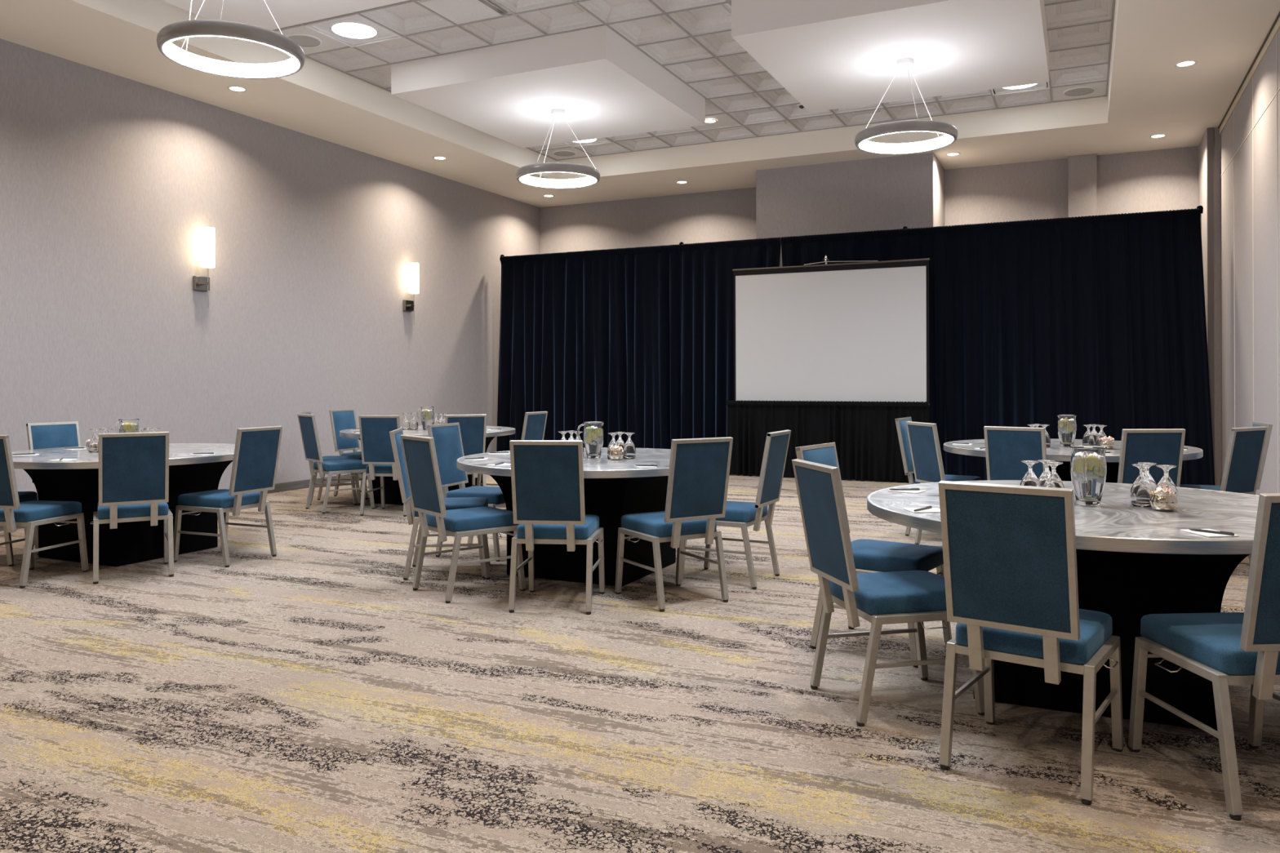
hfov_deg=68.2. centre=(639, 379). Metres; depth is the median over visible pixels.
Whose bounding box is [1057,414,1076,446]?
water pitcher
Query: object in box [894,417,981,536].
banquet chair
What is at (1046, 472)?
water goblet
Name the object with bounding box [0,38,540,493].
wall
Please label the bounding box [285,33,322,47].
ceiling speaker
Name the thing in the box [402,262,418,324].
wall sconce
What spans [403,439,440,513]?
cushion
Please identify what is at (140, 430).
water goblet
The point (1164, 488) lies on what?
candy
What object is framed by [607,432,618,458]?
water goblet
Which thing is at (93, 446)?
water goblet
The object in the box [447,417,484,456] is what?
cushion
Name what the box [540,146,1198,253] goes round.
wall
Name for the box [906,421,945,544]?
banquet chair
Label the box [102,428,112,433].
water goblet
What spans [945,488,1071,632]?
backrest
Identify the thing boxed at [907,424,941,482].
cushion
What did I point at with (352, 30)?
recessed light
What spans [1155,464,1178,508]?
water goblet
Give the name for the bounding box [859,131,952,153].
diffuser
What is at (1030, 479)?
water goblet
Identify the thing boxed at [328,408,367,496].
banquet chair
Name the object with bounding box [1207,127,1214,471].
trim
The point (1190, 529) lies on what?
ballpoint pen
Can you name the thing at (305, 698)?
floor
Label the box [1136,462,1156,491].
water goblet
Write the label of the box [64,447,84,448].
ballpoint pen
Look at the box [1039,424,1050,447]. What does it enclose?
water goblet
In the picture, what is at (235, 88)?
recessed light
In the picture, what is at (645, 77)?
ceiling
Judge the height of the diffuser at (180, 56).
0.094 m
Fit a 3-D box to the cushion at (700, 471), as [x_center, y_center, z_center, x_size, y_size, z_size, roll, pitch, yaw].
[0.329,0.561,5.318,0.358,0.423,0.104,0,0,-30]
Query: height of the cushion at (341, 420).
0.423 m
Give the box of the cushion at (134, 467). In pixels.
[102,435,165,502]
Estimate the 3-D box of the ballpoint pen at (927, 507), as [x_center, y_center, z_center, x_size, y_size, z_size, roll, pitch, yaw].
[1.129,0.516,3.774,0.142,0.010,0.009,0,0,-45]
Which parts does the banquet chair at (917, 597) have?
leg, frame, post, post, seat frame, leg, seat, rail, leg, leg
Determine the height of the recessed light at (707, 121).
0.006 m
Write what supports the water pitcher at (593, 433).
on the round table at (614, 489)
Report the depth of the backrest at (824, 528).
3.68 m
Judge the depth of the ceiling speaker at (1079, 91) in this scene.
10.76 m
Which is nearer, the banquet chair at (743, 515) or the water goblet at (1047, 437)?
the banquet chair at (743, 515)
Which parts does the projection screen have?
brace rod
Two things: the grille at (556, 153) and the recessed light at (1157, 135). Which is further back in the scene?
the grille at (556, 153)
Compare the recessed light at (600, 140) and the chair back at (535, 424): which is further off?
the recessed light at (600, 140)
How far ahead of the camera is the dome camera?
11.39 m
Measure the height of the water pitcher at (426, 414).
0.243 m
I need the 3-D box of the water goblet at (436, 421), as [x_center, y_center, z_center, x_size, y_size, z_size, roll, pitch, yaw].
[-2.166,0.449,10.038,0.087,0.173,0.087,0,0,25]
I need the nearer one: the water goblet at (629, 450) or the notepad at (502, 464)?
the notepad at (502, 464)
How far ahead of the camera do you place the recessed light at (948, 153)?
12.43 m
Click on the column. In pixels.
(1082, 168)
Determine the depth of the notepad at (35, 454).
6.74 m
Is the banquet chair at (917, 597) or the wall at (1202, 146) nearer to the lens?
the banquet chair at (917, 597)
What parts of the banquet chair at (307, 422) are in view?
frame, leg, post, post, seat frame, leg, seat, rail, leg, leg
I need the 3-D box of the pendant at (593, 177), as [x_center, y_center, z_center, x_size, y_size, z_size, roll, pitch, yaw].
[-0.900,-2.572,10.377,0.924,0.767,0.924,0,0,-14]
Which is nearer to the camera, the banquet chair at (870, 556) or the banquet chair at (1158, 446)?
the banquet chair at (870, 556)
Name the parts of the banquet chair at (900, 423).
frame, leg, post, seat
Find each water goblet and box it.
[88,428,100,452]
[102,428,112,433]
[135,428,146,432]
[149,427,159,431]
[401,413,409,429]
[409,413,417,429]
[431,413,439,424]
[439,413,444,423]
[558,431,568,440]
[568,430,574,440]
[572,431,583,456]
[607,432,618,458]
[614,431,625,457]
[622,432,635,458]
[1019,460,1040,486]
[1037,459,1056,487]
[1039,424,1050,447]
[1043,461,1064,488]
[1082,424,1094,445]
[1090,424,1099,445]
[1095,425,1106,445]
[1129,463,1153,506]
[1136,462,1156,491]
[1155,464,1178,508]
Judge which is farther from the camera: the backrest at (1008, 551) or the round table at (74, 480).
the round table at (74, 480)
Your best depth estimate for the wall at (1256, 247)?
8.95 m
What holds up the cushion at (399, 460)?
on the banquet chair at (457, 503)
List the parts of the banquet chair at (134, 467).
rail, leg, post, seat, seat frame, frame, post, leg, rail, leg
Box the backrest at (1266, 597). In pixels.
[1253,502,1279,644]
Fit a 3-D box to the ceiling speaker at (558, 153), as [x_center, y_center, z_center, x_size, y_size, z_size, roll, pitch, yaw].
[-1.090,-3.272,13.665,0.340,0.012,0.340,0,0,25]
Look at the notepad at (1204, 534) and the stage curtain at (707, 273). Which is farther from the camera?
the stage curtain at (707, 273)
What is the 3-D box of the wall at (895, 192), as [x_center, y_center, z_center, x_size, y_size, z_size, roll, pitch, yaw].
[2.986,-0.844,13.381,2.415,4.247,1.140,0,0,25]
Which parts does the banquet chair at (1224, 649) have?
leg, rail, rail, seat, leg, seat frame, leg, frame, post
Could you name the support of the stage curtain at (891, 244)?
hanging from the stand
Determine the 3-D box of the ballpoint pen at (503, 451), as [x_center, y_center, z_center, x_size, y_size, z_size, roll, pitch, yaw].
[-1.011,0.523,6.775,0.142,0.010,0.009,0,0,-11]
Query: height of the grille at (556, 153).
0.012 m
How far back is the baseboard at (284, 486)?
11.18 m
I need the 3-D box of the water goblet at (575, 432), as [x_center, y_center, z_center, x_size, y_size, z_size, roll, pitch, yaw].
[-0.429,0.444,6.518,0.087,0.173,0.087,0,0,1]
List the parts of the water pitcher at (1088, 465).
handle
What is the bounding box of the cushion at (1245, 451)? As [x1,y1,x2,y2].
[1225,430,1265,493]
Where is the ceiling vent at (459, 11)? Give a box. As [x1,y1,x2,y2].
[419,0,508,23]
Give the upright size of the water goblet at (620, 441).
0.173 m
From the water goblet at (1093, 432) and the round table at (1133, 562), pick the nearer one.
the round table at (1133, 562)
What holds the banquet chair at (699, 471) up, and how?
on the floor
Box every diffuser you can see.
[165,35,296,76]
[520,172,595,187]
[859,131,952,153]
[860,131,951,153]
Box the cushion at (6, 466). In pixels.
[0,439,13,506]
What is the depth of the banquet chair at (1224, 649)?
2.82 m
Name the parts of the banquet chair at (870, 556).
leg, frame, rail, seat, leg, leg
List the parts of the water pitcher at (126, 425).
handle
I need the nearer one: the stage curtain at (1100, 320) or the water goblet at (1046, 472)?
the water goblet at (1046, 472)
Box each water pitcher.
[115,418,139,432]
[417,406,434,430]
[577,421,604,458]
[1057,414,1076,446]
[1070,445,1106,506]
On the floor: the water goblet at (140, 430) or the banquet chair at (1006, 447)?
the banquet chair at (1006, 447)
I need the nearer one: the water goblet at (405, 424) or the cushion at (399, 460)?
the cushion at (399, 460)
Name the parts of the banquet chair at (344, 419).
leg, frame, seat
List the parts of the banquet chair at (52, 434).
frame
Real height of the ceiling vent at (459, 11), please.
0.026 m
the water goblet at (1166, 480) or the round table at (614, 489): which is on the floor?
the round table at (614, 489)
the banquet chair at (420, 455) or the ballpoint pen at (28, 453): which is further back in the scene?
the ballpoint pen at (28, 453)
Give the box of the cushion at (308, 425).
[298,416,319,460]
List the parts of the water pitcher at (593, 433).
handle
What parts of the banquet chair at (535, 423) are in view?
leg, frame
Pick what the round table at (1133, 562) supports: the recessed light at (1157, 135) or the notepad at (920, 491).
the notepad at (920, 491)
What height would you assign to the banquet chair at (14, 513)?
0.960 m
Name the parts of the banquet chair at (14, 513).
post, frame, seat frame, leg, leg, seat, rail, rail, leg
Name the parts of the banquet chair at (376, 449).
leg, post, seat frame, seat, frame, leg, post, leg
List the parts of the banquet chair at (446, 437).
leg, post, frame, post, leg, seat, leg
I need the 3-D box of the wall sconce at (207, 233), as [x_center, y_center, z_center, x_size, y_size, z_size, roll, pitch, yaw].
[-4.562,-1.170,9.936,0.190,0.848,0.180,0,0,25]
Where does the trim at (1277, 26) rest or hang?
attached to the wall at (1256, 247)
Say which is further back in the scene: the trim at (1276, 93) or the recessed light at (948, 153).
the recessed light at (948, 153)
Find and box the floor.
[0,474,1279,852]
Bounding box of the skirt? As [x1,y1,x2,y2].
[726,400,928,482]
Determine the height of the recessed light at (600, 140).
0.032 m
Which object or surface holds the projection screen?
on the floor
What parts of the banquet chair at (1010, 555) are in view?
leg, rail, post, leg, frame, seat frame, seat, post, leg, rail, leg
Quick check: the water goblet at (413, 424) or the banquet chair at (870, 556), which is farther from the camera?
the water goblet at (413, 424)
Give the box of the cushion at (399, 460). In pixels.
[394,431,410,498]
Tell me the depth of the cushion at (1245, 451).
6.28 m
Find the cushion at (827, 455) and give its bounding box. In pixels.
[802,446,837,466]
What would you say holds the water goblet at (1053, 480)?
on the round table at (1133, 562)
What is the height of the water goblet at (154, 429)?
0.173 m
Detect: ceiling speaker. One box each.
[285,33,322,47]
[552,150,576,156]
[1062,86,1095,96]
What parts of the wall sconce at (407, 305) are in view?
lamp shade, rod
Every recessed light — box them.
[227,85,247,92]
[304,13,402,47]
[432,155,446,159]
[542,194,554,196]
[564,137,612,146]
[675,180,688,183]
[705,119,717,123]
[945,152,959,155]
[991,81,1049,95]
[1149,133,1166,137]
[1174,59,1197,66]
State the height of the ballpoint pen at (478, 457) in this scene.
0.010 m
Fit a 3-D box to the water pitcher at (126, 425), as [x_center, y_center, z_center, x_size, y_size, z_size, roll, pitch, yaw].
[-3.848,0.419,7.110,0.142,0.243,0.164,0,0,-43]
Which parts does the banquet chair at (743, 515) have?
leg, leg, rail, seat, leg, seat frame, post, post, leg, frame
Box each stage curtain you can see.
[496,244,684,451]
[676,237,781,439]
[780,228,909,266]
[906,208,1214,485]
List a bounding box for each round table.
[11,443,235,566]
[339,426,515,505]
[456,447,675,586]
[866,480,1259,731]
[943,439,1203,483]
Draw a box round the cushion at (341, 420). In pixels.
[332,410,359,449]
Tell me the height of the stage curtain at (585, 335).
3.213 m
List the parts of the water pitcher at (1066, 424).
handle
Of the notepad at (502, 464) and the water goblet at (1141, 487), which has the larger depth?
the notepad at (502, 464)
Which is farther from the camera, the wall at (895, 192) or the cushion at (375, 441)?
the wall at (895, 192)
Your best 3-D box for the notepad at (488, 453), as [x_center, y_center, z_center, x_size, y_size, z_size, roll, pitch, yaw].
[-0.999,0.530,6.770,0.140,0.004,0.108,0,0,25]
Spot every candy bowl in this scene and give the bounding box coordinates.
[608,448,623,460]
[1099,439,1114,448]
[1149,491,1178,511]
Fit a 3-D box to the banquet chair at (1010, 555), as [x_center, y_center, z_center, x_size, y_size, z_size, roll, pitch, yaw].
[1.302,0.805,3.159,0.495,0.960,0.622,0,0,37]
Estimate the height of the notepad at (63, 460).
0.004 m
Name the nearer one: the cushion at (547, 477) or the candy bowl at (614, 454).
the cushion at (547, 477)
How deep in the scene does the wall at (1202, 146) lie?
11.17 m
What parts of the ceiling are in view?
dropped panel, dropped panel, dropped panel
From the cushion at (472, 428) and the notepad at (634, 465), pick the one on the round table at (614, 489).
the notepad at (634, 465)
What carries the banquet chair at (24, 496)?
on the floor
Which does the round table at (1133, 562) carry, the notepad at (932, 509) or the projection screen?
the notepad at (932, 509)
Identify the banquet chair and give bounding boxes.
[0,435,88,588]
[0,491,38,566]
[26,421,80,546]
[89,431,173,584]
[173,426,282,567]
[297,413,374,513]
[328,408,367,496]
[358,415,406,516]
[389,427,490,580]
[400,434,525,603]
[426,422,506,561]
[444,413,486,486]
[476,411,547,485]
[508,440,604,614]
[614,436,733,612]
[682,429,791,589]
[791,458,984,726]
[795,442,951,667]
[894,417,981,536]
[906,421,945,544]
[937,480,1123,805]
[983,426,1046,480]
[1117,428,1185,487]
[1128,493,1279,821]
[1179,422,1272,494]
[1219,426,1267,564]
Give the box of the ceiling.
[0,0,1279,207]
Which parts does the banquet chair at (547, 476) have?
leg, post, leg, frame, seat frame, seat, post, leg, rail, leg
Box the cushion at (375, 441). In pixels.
[360,417,397,462]
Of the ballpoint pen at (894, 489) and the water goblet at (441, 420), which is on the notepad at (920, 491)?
the ballpoint pen at (894, 489)
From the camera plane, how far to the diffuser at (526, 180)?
10.71 m
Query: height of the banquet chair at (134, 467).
0.960 m
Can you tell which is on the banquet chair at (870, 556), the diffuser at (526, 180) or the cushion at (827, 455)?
the cushion at (827, 455)
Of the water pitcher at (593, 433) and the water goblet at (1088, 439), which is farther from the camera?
the water goblet at (1088, 439)
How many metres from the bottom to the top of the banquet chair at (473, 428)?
0.960 m
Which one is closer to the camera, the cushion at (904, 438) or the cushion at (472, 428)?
the cushion at (904, 438)
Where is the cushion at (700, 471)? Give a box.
[670,441,729,518]
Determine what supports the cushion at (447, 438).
on the banquet chair at (446, 437)
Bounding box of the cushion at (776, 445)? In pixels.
[760,433,789,504]
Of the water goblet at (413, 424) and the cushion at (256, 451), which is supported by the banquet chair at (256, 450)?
the cushion at (256, 451)
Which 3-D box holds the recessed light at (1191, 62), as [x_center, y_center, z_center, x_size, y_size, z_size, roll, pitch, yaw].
[5.133,-2.971,8.886,0.184,0.006,0.184,0,0,25]
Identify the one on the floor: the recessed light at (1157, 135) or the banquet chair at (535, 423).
the banquet chair at (535, 423)
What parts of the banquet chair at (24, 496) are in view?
leg, seat, leg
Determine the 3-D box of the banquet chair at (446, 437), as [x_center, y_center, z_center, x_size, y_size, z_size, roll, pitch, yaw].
[-1.207,0.813,7.028,0.622,0.960,0.495,0,0,22]
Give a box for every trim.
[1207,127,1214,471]
[1217,11,1279,128]
[1219,16,1279,133]
[1220,33,1279,493]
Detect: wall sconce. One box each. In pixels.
[192,226,215,308]
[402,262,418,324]
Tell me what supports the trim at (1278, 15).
attached to the wall at (1256, 247)
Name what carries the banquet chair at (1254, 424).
on the floor
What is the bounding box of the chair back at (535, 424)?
[524,413,546,439]
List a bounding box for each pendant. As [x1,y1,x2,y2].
[156,0,305,79]
[515,108,599,188]
[854,57,957,154]
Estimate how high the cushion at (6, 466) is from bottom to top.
0.423 m
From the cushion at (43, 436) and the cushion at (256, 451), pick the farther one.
the cushion at (43, 436)
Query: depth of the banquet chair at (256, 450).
6.70 m
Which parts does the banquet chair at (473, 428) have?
frame, leg, post, leg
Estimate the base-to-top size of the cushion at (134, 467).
0.423 m
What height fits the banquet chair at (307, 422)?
0.960 m
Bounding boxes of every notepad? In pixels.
[12,453,39,456]
[47,458,77,461]
[189,453,215,455]
[463,458,487,460]
[486,463,511,466]
[488,453,510,454]
[634,465,657,467]
[888,489,926,493]
[903,507,940,512]
[1180,528,1239,537]
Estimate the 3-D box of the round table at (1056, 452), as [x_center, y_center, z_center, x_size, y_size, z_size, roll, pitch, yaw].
[3.330,0.896,7.374,1.830,0.756,1.830,0,0,25]
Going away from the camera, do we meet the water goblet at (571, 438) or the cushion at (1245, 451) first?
the cushion at (1245, 451)
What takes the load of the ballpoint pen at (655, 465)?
on the notepad at (634, 465)
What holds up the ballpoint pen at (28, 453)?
on the notepad at (35, 454)
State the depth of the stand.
10.83 m
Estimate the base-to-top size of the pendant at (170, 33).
0.767 m
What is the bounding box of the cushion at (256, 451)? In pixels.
[234,429,279,492]
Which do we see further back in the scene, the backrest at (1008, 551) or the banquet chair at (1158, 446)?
the banquet chair at (1158, 446)
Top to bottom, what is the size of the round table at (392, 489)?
0.756 m
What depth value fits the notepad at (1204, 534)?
3.17 m
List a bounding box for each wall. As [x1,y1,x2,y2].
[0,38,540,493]
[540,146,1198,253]
[755,152,944,266]
[1198,127,1222,485]
[1220,28,1279,495]
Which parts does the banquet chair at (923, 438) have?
leg, frame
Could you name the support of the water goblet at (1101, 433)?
on the round table at (1056, 452)
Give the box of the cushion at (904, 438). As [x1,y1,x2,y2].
[899,419,914,472]
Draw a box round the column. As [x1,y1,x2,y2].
[1067,153,1096,217]
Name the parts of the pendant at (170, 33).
power cord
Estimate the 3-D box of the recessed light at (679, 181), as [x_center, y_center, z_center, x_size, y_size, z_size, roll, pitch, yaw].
[0.628,-2.957,14.156,0.184,0.006,0.184,0,0,25]
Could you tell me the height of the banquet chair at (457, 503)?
0.960 m
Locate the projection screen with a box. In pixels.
[732,254,929,422]
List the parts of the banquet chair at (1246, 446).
frame, leg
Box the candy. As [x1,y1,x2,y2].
[1162,487,1168,493]
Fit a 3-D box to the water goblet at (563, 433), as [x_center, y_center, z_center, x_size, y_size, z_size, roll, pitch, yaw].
[-0.529,0.444,6.530,0.087,0.173,0.087,0,0,25]
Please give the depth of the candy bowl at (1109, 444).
7.02 m
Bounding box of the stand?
[500,205,1203,257]
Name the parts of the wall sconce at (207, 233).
arm, rod, lamp shade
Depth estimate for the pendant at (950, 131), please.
8.72 m
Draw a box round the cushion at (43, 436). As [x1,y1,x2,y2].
[31,423,78,449]
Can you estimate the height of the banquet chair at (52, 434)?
0.960 m
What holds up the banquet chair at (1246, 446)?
on the floor
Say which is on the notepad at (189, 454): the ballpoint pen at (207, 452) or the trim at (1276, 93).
the ballpoint pen at (207, 452)
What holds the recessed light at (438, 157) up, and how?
in the ceiling
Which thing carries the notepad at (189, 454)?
on the round table at (74, 480)
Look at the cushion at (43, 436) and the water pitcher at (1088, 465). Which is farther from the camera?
the cushion at (43, 436)
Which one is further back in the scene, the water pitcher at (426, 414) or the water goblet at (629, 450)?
the water pitcher at (426, 414)
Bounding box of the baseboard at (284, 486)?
[0,474,367,531]
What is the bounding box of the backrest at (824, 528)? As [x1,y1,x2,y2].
[795,465,849,584]
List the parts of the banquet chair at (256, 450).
leg, rail, rail, seat, leg, leg, post, seat frame, frame, post, leg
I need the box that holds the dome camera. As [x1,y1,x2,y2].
[796,103,804,108]
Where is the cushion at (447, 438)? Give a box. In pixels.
[431,425,466,484]
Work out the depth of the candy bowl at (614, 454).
6.20 m
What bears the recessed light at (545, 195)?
in the ceiling
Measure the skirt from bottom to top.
0.998 m
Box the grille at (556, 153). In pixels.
[554,151,575,155]
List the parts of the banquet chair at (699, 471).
leg, rail, leg, seat, post, leg, seat frame, frame, post, leg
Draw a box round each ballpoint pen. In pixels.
[12,453,35,455]
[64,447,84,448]
[192,452,213,453]
[464,457,484,459]
[488,451,509,453]
[635,464,657,466]
[888,488,919,490]
[913,506,932,511]
[1188,528,1234,535]
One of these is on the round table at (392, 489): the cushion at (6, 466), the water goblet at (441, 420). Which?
the water goblet at (441, 420)
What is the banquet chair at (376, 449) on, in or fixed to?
on the floor
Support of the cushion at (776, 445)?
on the banquet chair at (743, 515)
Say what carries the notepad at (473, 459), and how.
on the round table at (614, 489)
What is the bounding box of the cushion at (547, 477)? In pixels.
[513,444,580,520]
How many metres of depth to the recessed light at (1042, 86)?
10.68 m
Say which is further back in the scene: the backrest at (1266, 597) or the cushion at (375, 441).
the cushion at (375, 441)
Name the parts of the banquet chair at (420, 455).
leg, post, frame, seat frame, post, leg, seat, leg, rail, rail, leg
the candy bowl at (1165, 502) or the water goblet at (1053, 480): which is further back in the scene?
the water goblet at (1053, 480)
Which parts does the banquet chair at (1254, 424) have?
seat, frame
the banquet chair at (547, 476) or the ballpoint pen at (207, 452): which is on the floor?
the banquet chair at (547, 476)
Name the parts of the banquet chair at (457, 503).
frame, post, leg, post, leg, seat, leg, leg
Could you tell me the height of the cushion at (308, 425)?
0.423 m

